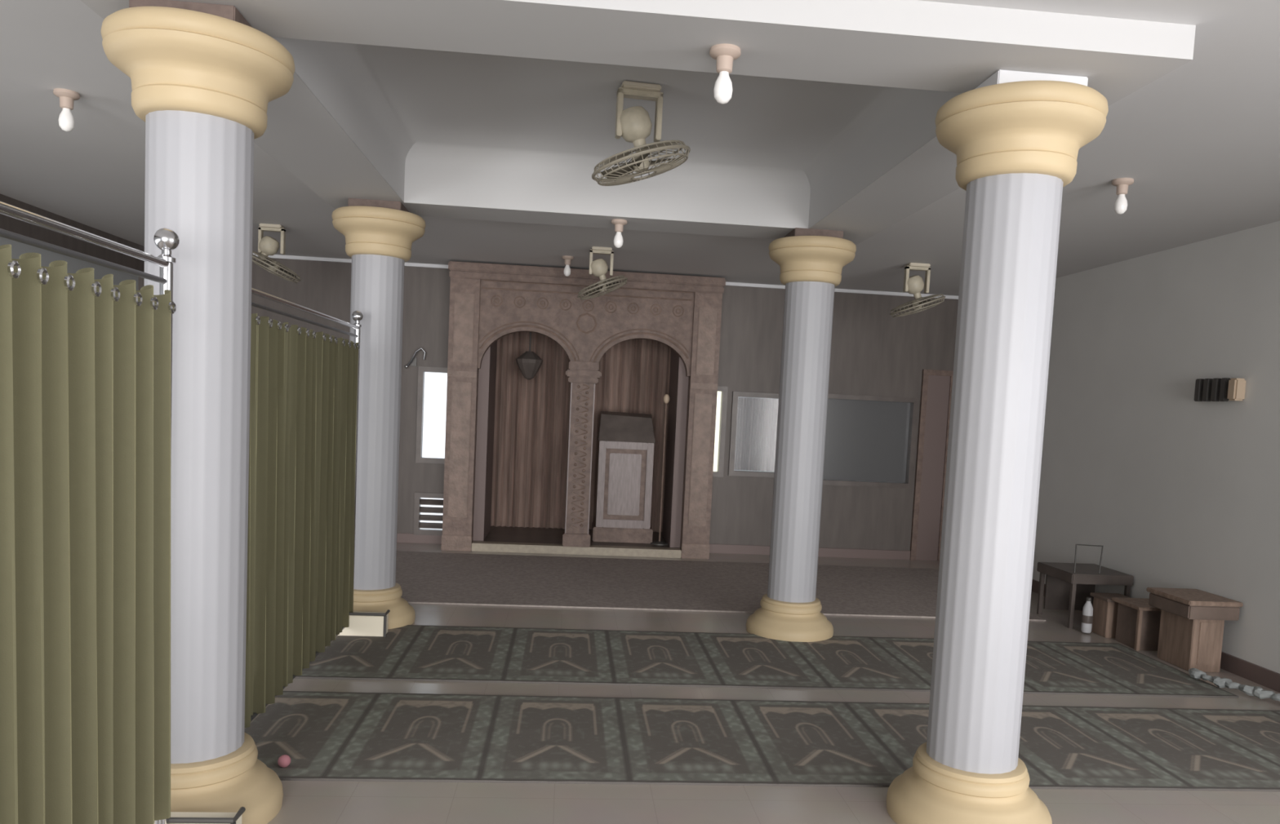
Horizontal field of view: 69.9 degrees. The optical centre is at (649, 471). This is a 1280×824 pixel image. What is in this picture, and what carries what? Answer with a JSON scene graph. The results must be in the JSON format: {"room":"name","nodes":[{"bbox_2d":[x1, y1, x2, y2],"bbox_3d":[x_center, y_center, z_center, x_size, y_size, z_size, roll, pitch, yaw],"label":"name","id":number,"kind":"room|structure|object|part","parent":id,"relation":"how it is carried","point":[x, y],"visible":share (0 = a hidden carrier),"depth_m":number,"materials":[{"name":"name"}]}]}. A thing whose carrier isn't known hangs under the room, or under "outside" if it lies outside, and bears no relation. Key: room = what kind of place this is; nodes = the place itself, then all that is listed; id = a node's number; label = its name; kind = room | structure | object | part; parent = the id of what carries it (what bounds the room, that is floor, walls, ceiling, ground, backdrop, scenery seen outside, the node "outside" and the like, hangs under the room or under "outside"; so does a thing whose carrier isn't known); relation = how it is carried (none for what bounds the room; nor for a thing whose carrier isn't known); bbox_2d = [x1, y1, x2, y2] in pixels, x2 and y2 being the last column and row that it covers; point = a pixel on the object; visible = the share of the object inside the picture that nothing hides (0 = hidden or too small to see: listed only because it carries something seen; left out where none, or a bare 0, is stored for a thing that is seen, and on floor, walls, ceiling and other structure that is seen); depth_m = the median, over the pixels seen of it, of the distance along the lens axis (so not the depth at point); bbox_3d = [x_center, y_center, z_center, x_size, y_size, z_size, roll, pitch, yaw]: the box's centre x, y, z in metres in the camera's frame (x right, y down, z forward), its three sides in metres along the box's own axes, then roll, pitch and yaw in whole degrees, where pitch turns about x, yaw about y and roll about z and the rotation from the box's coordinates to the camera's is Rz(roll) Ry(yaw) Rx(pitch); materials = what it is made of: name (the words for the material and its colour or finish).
{"room":"house of worship","nodes":[
{"label":"house of worship","id":0,"kind":"room"},
{"bbox_2d":[0,236,138,290],"bbox_3d":[-4.873,-0.342,2.978,0.200,2.980,13.600,2,4,-5],"label":"wall","id":1,"kind":"structure","parent":0,"point":[73,264],"depth_m":8.14,"materials":[{"name":"grey paint"}]},
{"bbox_2d":[0,194,144,272],"bbox_3d":[-4.661,-1.674,2.794,0.080,0.280,13.400,2,4,-5],"label":"trim","id":2,"kind":"structure","parent":1,"relation":"attached to","point":[6,223],"depth_m":7.96,"materials":[{"name":"silver metal"}]},
{"bbox_2d":[137,257,958,551],"bbox_3d":[-0.867,-0.656,10.042,9.000,2.980,0.200,2,4,-5],"label":"wall","id":3,"kind":"structure","parent":0,"point":[874,353],"depth_m":10.12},
{"bbox_2d":[404,347,426,368],"bbox_3d":[-2.484,-1.207,9.720,0.219,0.229,0.080,2,4,-5],"label":"wall sconce","id":4,"kind":"object","parent":3,"relation":"attached to","point":[413,362],"visible":1,"depth_m":9.71,"materials":[{"name":"silver metal"}]},
{"bbox_3d":[-2.508,-1.176,9.751,0.060,0.100,0.020,2,4,-5],"label":"wall plate","id":5,"kind":"part","parent":4,"relation":"part of","materials":[{"name":"grey metal"}]},
{"bbox_2d":[413,492,443,536],"bbox_3d":[-2.345,0.456,9.919,0.390,0.460,0.100,2,4,-5],"label":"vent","id":6,"kind":"structure","parent":3,"relation":"in","point":[428,507],"depth_m":9.89,"materials":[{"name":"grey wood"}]},
{"bbox_3d":[-2.348,0.453,9.962,0.280,0.350,0.008,2,4,-5],"label":"pane","id":7,"kind":"part","parent":6,"relation":"part of","materials":[{"name":"white"}]},
{"bbox_2d":[415,366,447,464],"bbox_3d":[-2.293,-0.605,9.843,0.390,1.030,0.100,2,4,-5],"label":"window","id":8,"kind":"structure","parent":3,"relation":"in","point":[432,381],"depth_m":9.87,"materials":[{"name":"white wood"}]},
{"bbox_2d":[252,253,958,299],"bbox_3d":[-0.787,-2.115,9.822,9.000,0.035,0.030,2,4,-5],"label":"trim","id":9,"kind":"structure","parent":3,"relation":"attached to","point":[274,256],"depth_m":9.97,"materials":[{"name":"white"}]},
{"bbox_2d":[396,533,937,560],"bbox_3d":[-0.937,0.786,10.034,8.980,0.100,0.020,2,4,-5],"label":"baseboard","id":10,"kind":"structure","parent":3,"relation":"attached to","point":[401,537],"depth_m":10.28,"materials":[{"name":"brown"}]},
{"bbox_2d":[712,386,728,477],"bbox_3d":[0.715,-0.445,10.113,0.240,1.000,0.100,2,4,-5],"label":"window","id":11,"kind":"structure","parent":3,"relation":"in","point":[722,405],"depth_m":10.10,"materials":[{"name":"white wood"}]},
{"bbox_3d":[0.712,-0.448,10.157,0.130,0.890,0.008,2,4,-5],"label":"pane","id":12,"kind":"part","parent":11,"relation":"part of","materials":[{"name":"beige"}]},
{"bbox_2d":[728,391,778,477],"bbox_3d":[1.232,-0.408,10.161,0.680,0.930,0.100,2,4,-5],"label":"window","id":13,"kind":"structure","parent":3,"relation":"in","point":[735,394],"depth_m":10.09,"materials":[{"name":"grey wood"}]},
{"bbox_2d":[733,397,778,471],"bbox_3d":[1.230,-0.414,10.243,0.590,0.810,0.046,2,4,-5],"label":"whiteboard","id":14,"kind":"object","parent":13,"relation":"hanging from","point":[757,418],"visible":0.79,"depth_m":10.24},
{"bbox_2d":[822,393,919,488],"bbox_3d":[2.436,-0.343,10.269,1.100,1.020,0.100,2,4,-5],"label":"window","id":15,"kind":"structure","parent":3,"relation":"in","point":[867,439],"depth_m":10.30,"materials":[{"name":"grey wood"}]},
{"bbox_2d":[910,369,953,561],"bbox_3d":[3.193,-0.064,10.315,0.380,2.150,0.040,2,4,-5],"label":"door","id":16,"kind":"structure","parent":3,"relation":"in","point":[936,385],"depth_m":10.31,"materials":[{"name":"brown wood"}]},
{"bbox_2d":[0,0,1279,296],"bbox_3d":[-0.212,-1.885,3.261,9.400,0.500,13.600,2,4,-5],"label":"ceiling","id":17,"kind":"structure","parent":0,"point":[1199,143],"depth_m":5.48,"materials":[{"name":"paint"}]},
{"bbox_2d":[53,88,79,131],"bbox_3d":[-2.836,-1.752,4.455,0.112,0.187,0.112,2,4,-5],"label":"light bulb","id":18,"kind":"object","parent":17,"relation":"attached to","point":[67,97],"visible":1,"depth_m":4.43,"materials":[{"name":"beige glass"}]},
{"bbox_2d":[53,88,79,110],"bbox_3d":[-2.833,-1.805,4.451,0.112,0.080,0.112,2,4,-5],"label":"socket","id":19,"kind":"object","parent":18,"relation":"attached to","point":[67,97],"depth_m":4.43,"materials":[{"name":"beige plastic"}]},
{"bbox_3d":[-2.838,-1.715,4.458,0.068,0.112,0.068,2,4,-5],"label":"bulb","id":20,"kind":"part","parent":18,"relation":"part of","materials":[{"name":"white glass"}]},
{"bbox_2d":[252,223,300,283],"bbox_3d":[-3.213,-1.868,7.836,0.434,0.475,0.478,2,4,-5],"label":"ceiling fan","id":21,"kind":"object","parent":17,"relation":"hanging from","point":[268,246],"visible":0.88,"depth_m":7.79,"materials":[{"name":"beige plastic"}]},
{"bbox_3d":[-3.252,-1.911,7.829,0.164,0.208,0.156,2,4,-5],"label":"motor","id":22,"kind":"part","parent":21,"relation":"part of","materials":[{"name":"plastic"}]},
{"bbox_3d":[-3.222,-2.093,7.818,0.180,0.025,0.120,2,4,-5],"label":"ceiling plate","id":23,"kind":"part","parent":21,"relation":"part of","materials":[{"name":"beige plastic"}]},
{"bbox_3d":[-3.134,-1.709,7.904,0.151,0.106,0.116,1,4,-18],"label":"blade","id":24,"kind":"part","parent":21,"relation":"part of","materials":[{"name":"brown"}]},
{"bbox_2d":[561,255,573,276],"bbox_3d":[-0.782,-1.961,8.742,0.112,0.187,0.112,2,4,-5],"label":"light bulb","id":25,"kind":"object","parent":17,"relation":"attached to","point":[567,259],"visible":1,"depth_m":8.72,"materials":[{"name":"beige glass"}]},
{"bbox_3d":[-0.784,-1.923,8.745,0.068,0.112,0.068,2,4,-5],"label":"bulb","id":26,"kind":"part","parent":25,"relation":"part of","materials":[{"name":"white glass"}]},
{"bbox_2d":[561,255,573,265],"bbox_3d":[-0.780,-2.014,8.739,0.112,0.080,0.112,2,4,-5],"label":"socket","id":27,"kind":"object","parent":25,"relation":"attached to","point":[567,259],"depth_m":8.71,"materials":[{"name":"beige"}]},
{"bbox_2d":[577,246,627,300],"bbox_3d":[-0.414,-1.763,8.185,0.443,0.466,0.478,2,4,-5],"label":"ceiling fan","id":28,"kind":"object","parent":17,"relation":"hanging from","point":[597,268],"visible":1,"depth_m":8.13,"materials":[{"name":"beige plastic"}]},
{"bbox_3d":[-0.509,-1.625,8.255,0.158,0.067,0.120,6,5,35],"label":"blade","id":29,"kind":"part","parent":28,"relation":"part of","materials":[{"name":"brown"}]},
{"bbox_3d":[-0.451,-1.800,8.179,0.164,0.210,0.156,2,4,-5],"label":"motor","id":30,"kind":"part","parent":28,"relation":"part of","materials":[{"name":"plastic"}]},
{"bbox_3d":[-0.424,-1.984,8.168,0.180,0.025,0.120,2,4,-5],"label":"ceiling plate","id":31,"kind":"part","parent":28,"relation":"part of","materials":[{"name":"beige plastic"}]},
{"bbox_3d":[-0.328,-1.685,8.240,0.156,0.081,0.119,0,5,-33],"label":"blade","id":32,"kind":"part","parent":28,"relation":"part of","materials":[{"name":"brown"}]},
{"bbox_2d":[271,36,962,228],"bbox_3d":[-0.138,-1.845,4.811,2.741,0.434,2.776,2,4,-5],"label":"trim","id":33,"kind":"structure","parent":17,"relation":"attached to","point":[440,127],"depth_m":5.49,"materials":[{"name":"grey paint"}]},
{"bbox_2d":[591,80,690,186],"bbox_3d":[-0.038,-1.800,4.915,0.524,0.518,0.551,2,4,-11],"label":"ceiling fan","id":34,"kind":"object","parent":33,"relation":"hanging from","point":[633,124],"visible":1,"depth_m":4.85,"materials":[{"name":"beige plastic"}]},
{"bbox_3d":[-0.157,-1.640,4.984,0.184,0.071,0.138,5,5,29],"label":"blade","id":35,"kind":"part","parent":34,"relation":"part of","materials":[{"name":"brown"}]},
{"bbox_3d":[-0.081,-1.830,4.905,0.189,0.242,0.179,2,4,-11],"label":"motor","id":36,"kind":"part","parent":34,"relation":"part of","materials":[{"name":"plastic"}]},
{"bbox_3d":[-0.049,-2.045,4.894,0.207,0.029,0.138,2,4,-11],"label":"ceiling plate","id":37,"kind":"part","parent":34,"relation":"part of","materials":[{"name":"beige plastic"}]},
{"bbox_3d":[-0.041,-1.643,4.793,0.117,0.080,0.194,2,4,-11],"label":"blade","id":38,"kind":"part","parent":34,"relation":"part of","materials":[{"name":"brown metal"}]},
{"bbox_3d":[0.058,-1.694,4.991,0.182,0.083,0.137,0,5,-38],"label":"blade","id":39,"kind":"part","parent":34,"relation":"part of","materials":[{"name":"brown"}]},
{"bbox_2d":[80,0,1195,244],"bbox_3d":[-0.172,-1.686,4.800,3.770,0.115,3.700,2,4,-5],"label":"ceiling beam","id":40,"kind":"structure","parent":17,"relation":"attached to","point":[910,44],"depth_m":3.20,"materials":[{"name":"grey paint"}]},
{"bbox_2d":[611,218,626,248],"bbox_3d":[-0.213,-1.647,6.349,0.112,0.187,0.112,2,4,-5],"label":"light bulb","id":41,"kind":"object","parent":40,"relation":"attached to","point":[619,224],"visible":1,"depth_m":6.32,"materials":[{"name":"beige glass"}]},
{"bbox_3d":[-0.214,-1.610,6.352,0.068,0.112,0.068,2,4,-5],"label":"bulb","id":42,"kind":"part","parent":41,"relation":"part of","materials":[{"name":"white glass"}]},
{"bbox_2d":[611,218,626,232],"bbox_3d":[-0.210,-1.701,6.345,0.112,0.080,0.112,2,4,-5],"label":"socket","id":43,"kind":"object","parent":41,"relation":"attached to","point":[619,224],"depth_m":6.32,"materials":[{"name":"beige"}]},
{"bbox_2d":[709,43,741,104],"bbox_3d":[0.264,-1.402,3.248,0.112,0.187,0.112,2,4,-5],"label":"light bulb","id":44,"kind":"object","parent":40,"relation":"attached to","point":[724,54],"visible":1,"depth_m":3.22,"materials":[{"name":"beige glass"}]},
{"bbox_3d":[0.263,-1.365,3.251,0.068,0.112,0.068,2,4,-5],"label":"bulb","id":45,"kind":"part","parent":44,"relation":"part of","materials":[{"name":"white glass"}]},
{"bbox_2d":[709,43,741,73],"bbox_3d":[0.267,-1.455,3.244,0.112,0.080,0.112,2,4,-5],"label":"socket","id":46,"kind":"object","parent":44,"relation":"attached to","point":[724,54],"depth_m":3.22,"materials":[{"name":"beige"}]},
{"bbox_2d":[889,262,945,317],"bbox_3d":[2.420,-1.623,8.238,0.472,0.481,0.502,2,4,-5],"label":"ceiling fan","id":47,"kind":"object","parent":17,"relation":"hanging from","point":[913,285],"visible":1,"depth_m":8.19,"materials":[{"name":"beige plastic"}]},
{"bbox_3d":[2.318,-1.478,8.311,0.167,0.068,0.126,6,5,35],"label":"blade","id":48,"kind":"part","parent":47,"relation":"part of","materials":[{"name":"brown metal"}]},
{"bbox_3d":[2.381,-1.656,8.232,0.173,0.221,0.164,2,4,-5],"label":"motor","id":49,"kind":"part","parent":47,"relation":"part of","materials":[{"name":"plastic"}]},
{"bbox_3d":[2.409,-1.851,8.220,0.189,0.026,0.126,2,4,-5],"label":"ceiling plate","id":50,"kind":"part","parent":47,"relation":"part of","materials":[{"name":"beige plastic"}]},
{"bbox_2d":[1111,177,1133,214],"bbox_3d":[2.642,-1.537,5.123,0.112,0.187,0.112,2,4,-5],"label":"light bulb","id":51,"kind":"object","parent":17,"relation":"attached to","point":[1122,184],"visible":1,"depth_m":5.10,"materials":[{"name":"beige glass"}]},
{"bbox_3d":[2.640,-1.499,5.126,0.068,0.112,0.068,2,4,-5],"label":"bulb","id":52,"kind":"part","parent":51,"relation":"part of","materials":[{"name":"white glass"}]},
{"bbox_2d":[1111,177,1133,195],"bbox_3d":[2.645,-1.590,5.119,0.112,0.080,0.112,2,4,-5],"label":"socket","id":53,"kind":"object","parent":51,"relation":"attached to","point":[1122,184],"depth_m":5.09,"materials":[{"name":"beige"}]},
{"bbox_2d":[266,528,1279,823],"bbox_3d":[-0.406,1.402,3.896,9.400,0.200,14.800,2,4,-5],"label":"floor","id":54,"kind":"structure","parent":0,"point":[304,802],"depth_m":3.91,"materials":[{"name":"tile"}]},
{"bbox_2d":[0,201,179,823],"bbox_3d":[-1.508,0.365,1.695,0.440,2.076,2.542,2,4,-5],"label":"curtain rod","id":55,"kind":"object","parent":54,"relation":"on","point":[166,240],"visible":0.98,"depth_m":2.49,"materials":[{"name":"silver metal"}]},
{"bbox_3d":[-1.406,-0.501,1.638,0.018,0.018,2.470,2,4,-5],"label":"rail","id":56,"kind":"part","parent":55,"relation":"part of","materials":[{"name":"silver metal"}]},
{"bbox_3d":[-1.403,-0.556,1.634,0.026,0.025,2.470,2,4,-5],"label":"rail","id":57,"kind":"part","parent":55,"relation":"part of","materials":[{"name":"silver metal"}]},
{"bbox_2d":[0,244,176,823],"bbox_3d":[-1.445,0.366,1.668,0.114,1.684,2.505,2,4,-5],"label":"curtain","id":58,"kind":"object","parent":55,"relation":"hanging from","point":[85,362],"visible":1,"depth_m":2.38,"materials":[{"name":"green fabric"}]},
{"bbox_3d":[-1.556,0.325,2.931,0.037,1.975,0.038,2,4,-5],"label":"post","id":59,"kind":"part","parent":55,"relation":"part of","materials":[{"name":"silver metal"}]},
{"bbox_2d":[100,0,294,823],"bbox_3d":[-1.640,-0.154,3.320,0.630,2.866,0.630,2,4,-5],"label":"column","id":60,"kind":"structure","parent":54,"relation":"on","point":[204,80],"depth_m":3.18,"materials":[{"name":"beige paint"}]},
{"bbox_2d":[167,807,245,823],"bbox_3d":[-1.587,1.221,3.058,0.425,0.169,0.096,2,4,-5],"label":"block","id":61,"kind":"object","parent":54,"relation":"on","point":[176,818],"visible":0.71,"depth_m":3.05,"materials":[{"name":"beige stone"}]},
{"bbox_2d":[250,288,363,721],"bbox_3d":[-1.904,0.090,4.858,0.440,2.111,2.397,2,4,-5],"label":"stand","id":62,"kind":"object","parent":54,"relation":"on","point":[357,316],"visible":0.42,"depth_m":5.21,"materials":[{"name":"silver metal"}]},
{"bbox_3d":[-1.891,1.075,4.934,0.024,0.023,2.325,2,4,-5],"label":"rail","id":63,"kind":"part","parent":62,"relation":"part of","materials":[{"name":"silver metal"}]},
{"bbox_2d":[244,313,359,728],"bbox_3d":[-1.847,0.158,4.871,0.095,1.832,2.290,2,4,-5],"label":"curtain","id":64,"kind":"object","parent":62,"relation":"hanging from","point":[304,382],"visible":0.86,"depth_m":4.71,"materials":[{"name":"green fabric"}]},
{"bbox_3d":[-1.801,-0.794,4.800,0.018,0.018,2.325,2,4,-5],"label":"rail","id":65,"kind":"part","parent":62,"relation":"part of","materials":[{"name":"silver metal"}]},
{"bbox_3d":[-1.799,-0.848,4.796,0.026,0.025,2.325,2,4,-5],"label":"rail","id":66,"kind":"part","parent":62,"relation":"part of","materials":[{"name":"silver metal"}]},
{"bbox_3d":[-1.946,0.055,6.022,0.037,2.010,0.038,2,4,-5],"label":"post","id":67,"kind":"part","parent":62,"relation":"part of","materials":[{"name":"silver metal"}]},
{"bbox_2d":[331,198,426,629],"bbox_3d":[-1.897,-0.381,6.310,0.630,2.866,0.630,2,4,-5],"label":"column","id":68,"kind":"structure","parent":54,"relation":"on","point":[380,235],"depth_m":6.16,"materials":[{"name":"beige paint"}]},
{"bbox_2d":[440,261,725,559],"bbox_3d":[-0.751,-0.652,10.198,2.840,2.960,1.470,2,4,-5],"label":"mihrab","id":69,"kind":"object","parent":54,"relation":"on","point":[522,455],"visible":0.98,"depth_m":9.62,"materials":[{"name":"carved stone"},{"name":"stone"},{"name":"wood"}]},
{"bbox_3d":[-1.944,-0.498,9.420,0.310,2.650,0.025,2,4,-5],"label":"pilaster panel","id":70,"kind":"part","parent":69,"relation":"part of","materials":[{"name":"brown stone"}]},
{"bbox_3d":[-0.653,-1.526,9.572,2.210,1.000,0.120,2,4,-5],"label":"arched panel","id":71,"kind":"part","parent":69,"relation":"part of","materials":[{"name":"brown wood"}]},
{"bbox_3d":[-0.642,-2.010,9.616,2.840,0.160,0.480,2,4,-5],"label":"cornice","id":72,"kind":"part","parent":69,"relation":"part of","materials":[{"name":"brown wood"}]},
{"bbox_2d":[591,411,655,543],"bbox_3d":[-0.283,0.051,10.256,0.660,1.430,0.480,2,4,-5],"label":"lectern","id":73,"kind":"object","parent":69,"relation":"on","point":[627,440],"visible":1,"depth_m":10.06,"materials":[{"name":"brown wood"}]},
{"bbox_3d":[-0.274,0.141,10.063,0.350,0.680,0.020,2,4,-5],"label":"panel","id":74,"kind":"part","parent":73,"relation":"part of","materials":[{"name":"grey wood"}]},
{"bbox_3d":[-0.269,0.146,10.056,0.600,0.950,0.035,2,4,-5],"label":"frame","id":75,"kind":"part","parent":73,"relation":"part of","materials":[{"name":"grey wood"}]},
{"bbox_2d":[650,394,669,545],"bbox_3d":[0.150,-0.026,10.056,0.200,1.652,0.200,2,4,-5],"label":"microphone stand","id":76,"kind":"object","parent":69,"relation":"on","point":[666,397],"visible":1,"depth_m":10.04,"materials":[{"name":"grey metal"}]},
{"bbox_3d":[0.549,-0.394,9.642,0.300,2.650,0.025,2,4,-5],"label":"pilaster panel","id":77,"kind":"part","parent":69,"relation":"part of","materials":[{"name":"brown stone"}]},
{"bbox_2d":[395,551,1045,621],"bbox_3d":[0.234,1.007,8.350,5.830,0.012,2.300,2,4,-5],"label":"carpet","id":78,"kind":"object","parent":54,"relation":"on","point":[423,578],"visible":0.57,"depth_m":8.15,"materials":[{"name":"carpet"}]},
{"bbox_2d":[244,691,1279,791],"bbox_3d":[1.129,1.325,4.528,6.320,0.010,1.115,2,4,-5],"label":"rug","id":79,"kind":"object","parent":54,"relation":"on","point":[326,736],"visible":0.88,"depth_m":4.39,"materials":[{"name":"grey fabric"}]},
{"bbox_2d":[277,755,290,768],"bbox_3d":[-1.534,1.216,3.846,0.052,0.052,0.051,2,4,-5],"label":"ball","id":80,"kind":"object","parent":79,"relation":"on","point":[284,761],"visible":1,"depth_m":3.83,"materials":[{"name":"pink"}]},
{"bbox_2d":[294,625,1239,698],"bbox_3d":[0.693,1.204,5.913,5.688,0.010,1.230,2,4,-5],"label":"rug","id":81,"kind":"object","parent":54,"relation":"on","point":[415,653],"visible":0.87,"depth_m":5.77,"materials":[{"name":"grey fabric"}]},
{"bbox_2d":[337,609,390,637],"bbox_3d":[-1.900,0.990,6.001,0.365,0.156,0.121,2,4,-5],"label":"block","id":82,"kind":"object","parent":81,"relation":"on","point":[361,624],"visible":0.74,"depth_m":5.96,"materials":[{"name":"beige"}]},
{"bbox_2d":[746,227,856,642],"bbox_3d":[1.089,-0.257,6.576,0.630,2.866,0.630,2,4,-5],"label":"column","id":83,"kind":"structure","parent":54,"relation":"on","point":[811,261],"depth_m":6.43,"materials":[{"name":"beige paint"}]},
{"bbox_2d":[886,69,1108,823],"bbox_3d":[1.346,-0.030,3.586,0.630,2.866,0.630,2,4,-5],"label":"column","id":84,"kind":"structure","parent":54,"relation":"on","point":[1015,138],"depth_m":3.44,"materials":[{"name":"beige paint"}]},
{"bbox_2d":[1036,562,1133,628],"bbox_3d":[3.545,1.012,7.503,0.510,0.440,0.550,2,4,-5],"label":"table","id":85,"kind":"object","parent":54,"relation":"on","point":[1065,589],"visible":0.84,"depth_m":7.59,"materials":[{"name":"brown wood"}]},
{"bbox_3d":[3.304,1.025,7.724,0.030,0.360,0.030,2,4,-5],"label":"leg","id":86,"kind":"part","parent":85,"relation":"part of","materials":[{"name":"brown wood"}]},
{"bbox_3d":[3.541,1.012,7.719,0.420,0.310,0.020,2,4,-5],"label":"panel","id":87,"kind":"part","parent":85,"relation":"part of","materials":[{"name":"brown wood"}]},
{"bbox_3d":[3.345,1.061,7.248,0.030,0.360,0.030,2,4,-5],"label":"leg","id":88,"kind":"part","parent":85,"relation":"part of","materials":[{"name":"brown wood"}]},
{"bbox_2d":[1073,544,1103,573],"bbox_3d":[3.480,0.691,7.256,0.229,0.230,0.012,2,4,-5],"label":"metal frame","id":89,"kind":"object","parent":85,"relation":"on","point":[1076,544],"visible":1,"depth_m":7.25,"materials":[{"name":"grey metal"}]},
{"bbox_3d":[3.792,1.080,7.287,0.030,0.360,0.030,2,4,-5],"label":"leg","id":90,"kind":"part","parent":85,"relation":"part of","materials":[{"name":"brown wood"}]},
{"bbox_2d":[1080,597,1093,633],"bbox_3d":[3.388,1.107,7.079,0.079,0.272,0.079,2,4,-5],"label":"water bottle","id":91,"kind":"object","parent":54,"relation":"on","point":[1087,611],"visible":1,"depth_m":7.05,"materials":[{"name":"grey plastic"}]},
{"bbox_2d":[1089,592,1130,638],"bbox_3d":[3.574,1.112,7.075,0.240,0.305,0.240,2,4,-5],"label":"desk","id":92,"kind":"object","parent":54,"relation":"on","point":[1104,610],"visible":0.6,"depth_m":7.01,"materials":[{"name":"brown wood"}]},
{"bbox_2d":[1111,597,1161,651],"bbox_3d":[3.641,1.128,6.760,0.300,0.325,0.340,2,4,-5],"label":"desk","id":93,"kind":"object","parent":54,"relation":"on","point":[1138,623],"visible":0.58,"depth_m":6.64,"materials":[{"name":"brown wood"}]},
{"bbox_3d":[3.535,1.146,6.616,0.025,0.300,0.030,2,4,-5],"label":"post","id":94,"kind":"part","parent":93,"relation":"part of","materials":[{"name":"brown wood"}]},
{"bbox_2d":[1146,587,1243,672],"bbox_3d":[3.715,1.085,6.290,0.380,0.485,0.460,2,4,-5],"label":"desk","id":95,"kind":"object","parent":54,"relation":"on","point":[1192,622],"visible":0.99,"depth_m":6.12,"materials":[{"name":"brown wood"}]},
{"bbox_3d":[3.719,1.146,6.103,0.130,0.290,0.010,2,4,-5],"label":"panel","id":96,"kind":"part","parent":95,"relation":"part of","materials":[{"name":"brown wood"}]},
{"bbox_2d":[1188,668,1279,702],"bbox_3d":[3.641,1.324,5.625,0.105,0.076,0.700,1,5,-27],"label":"strip","id":97,"kind":"object","parent":54,"relation":"on","point":[1258,692],"visible":1,"depth_m":5.63,"materials":[{"name":"grey"}]},
{"bbox_2d":[1032,221,1279,674],"bbox_3d":[4.283,0.039,3.793,0.200,2.980,13.600,2,4,-5],"label":"wall","id":98,"kind":"structure","parent":0,"point":[1176,491],"depth_m":6.84,"materials":[{"name":"paint"}]},
{"bbox_2d":[1031,579,1279,693],"bbox_3d":[3.870,1.257,6.618,0.020,0.110,7.700,2,4,-5],"label":"baseboard","id":99,"kind":"structure","parent":98,"relation":"attached to","point":[1269,679],"depth_m":5.99,"materials":[{"name":"brown wood"}]},
{"bbox_2d":[1194,377,1245,401],"bbox_3d":[3.939,-0.567,6.350,0.080,0.160,0.450,2,4,-5],"label":"wall fitting","id":100,"kind":"object","parent":98,"relation":"attached to","point":[1224,389],"visible":1,"depth_m":6.31,"materials":[{"name":"grey plastic"}]},
{"label":"outside","id":101,"kind":"structure","parent":0,"visible":0},
{"bbox_2d":[439,457,896,483],"bbox_3d":[-1.676,0.334,18.653,18.000,0.200,14.700,2,4,-5],"label":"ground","id":102,"kind":"structure","parent":101,"point":[439,458],"depth_m":25.20,"materials":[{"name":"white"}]},
{"bbox_3d":[-0.763,-0.545,10.512,2.500,2.700,1.100,2,4,-5],"label":"wall niche","id":103,"kind":"object","parent":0,"visible":0},
{"bbox_2d":[515,332,542,380],"bbox_3d":[-1.311,-1.351,10.052,0.300,0.680,0.300,2,4,-5],"label":"pendant lantern","id":104,"kind":"object","parent":103,"relation":"hanging from","point":[529,363],"visible":0.94,"depth_m":9.98,"materials":[{"name":"grey metal"}]},
{"bbox_3d":[-1.304,-1.500,10.041,0.015,0.380,0.015,1,5,-28],"label":"rod","id":105,"kind":"part","parent":104,"relation":"part of","materials":[{"name":"grey metal"}]}
]}

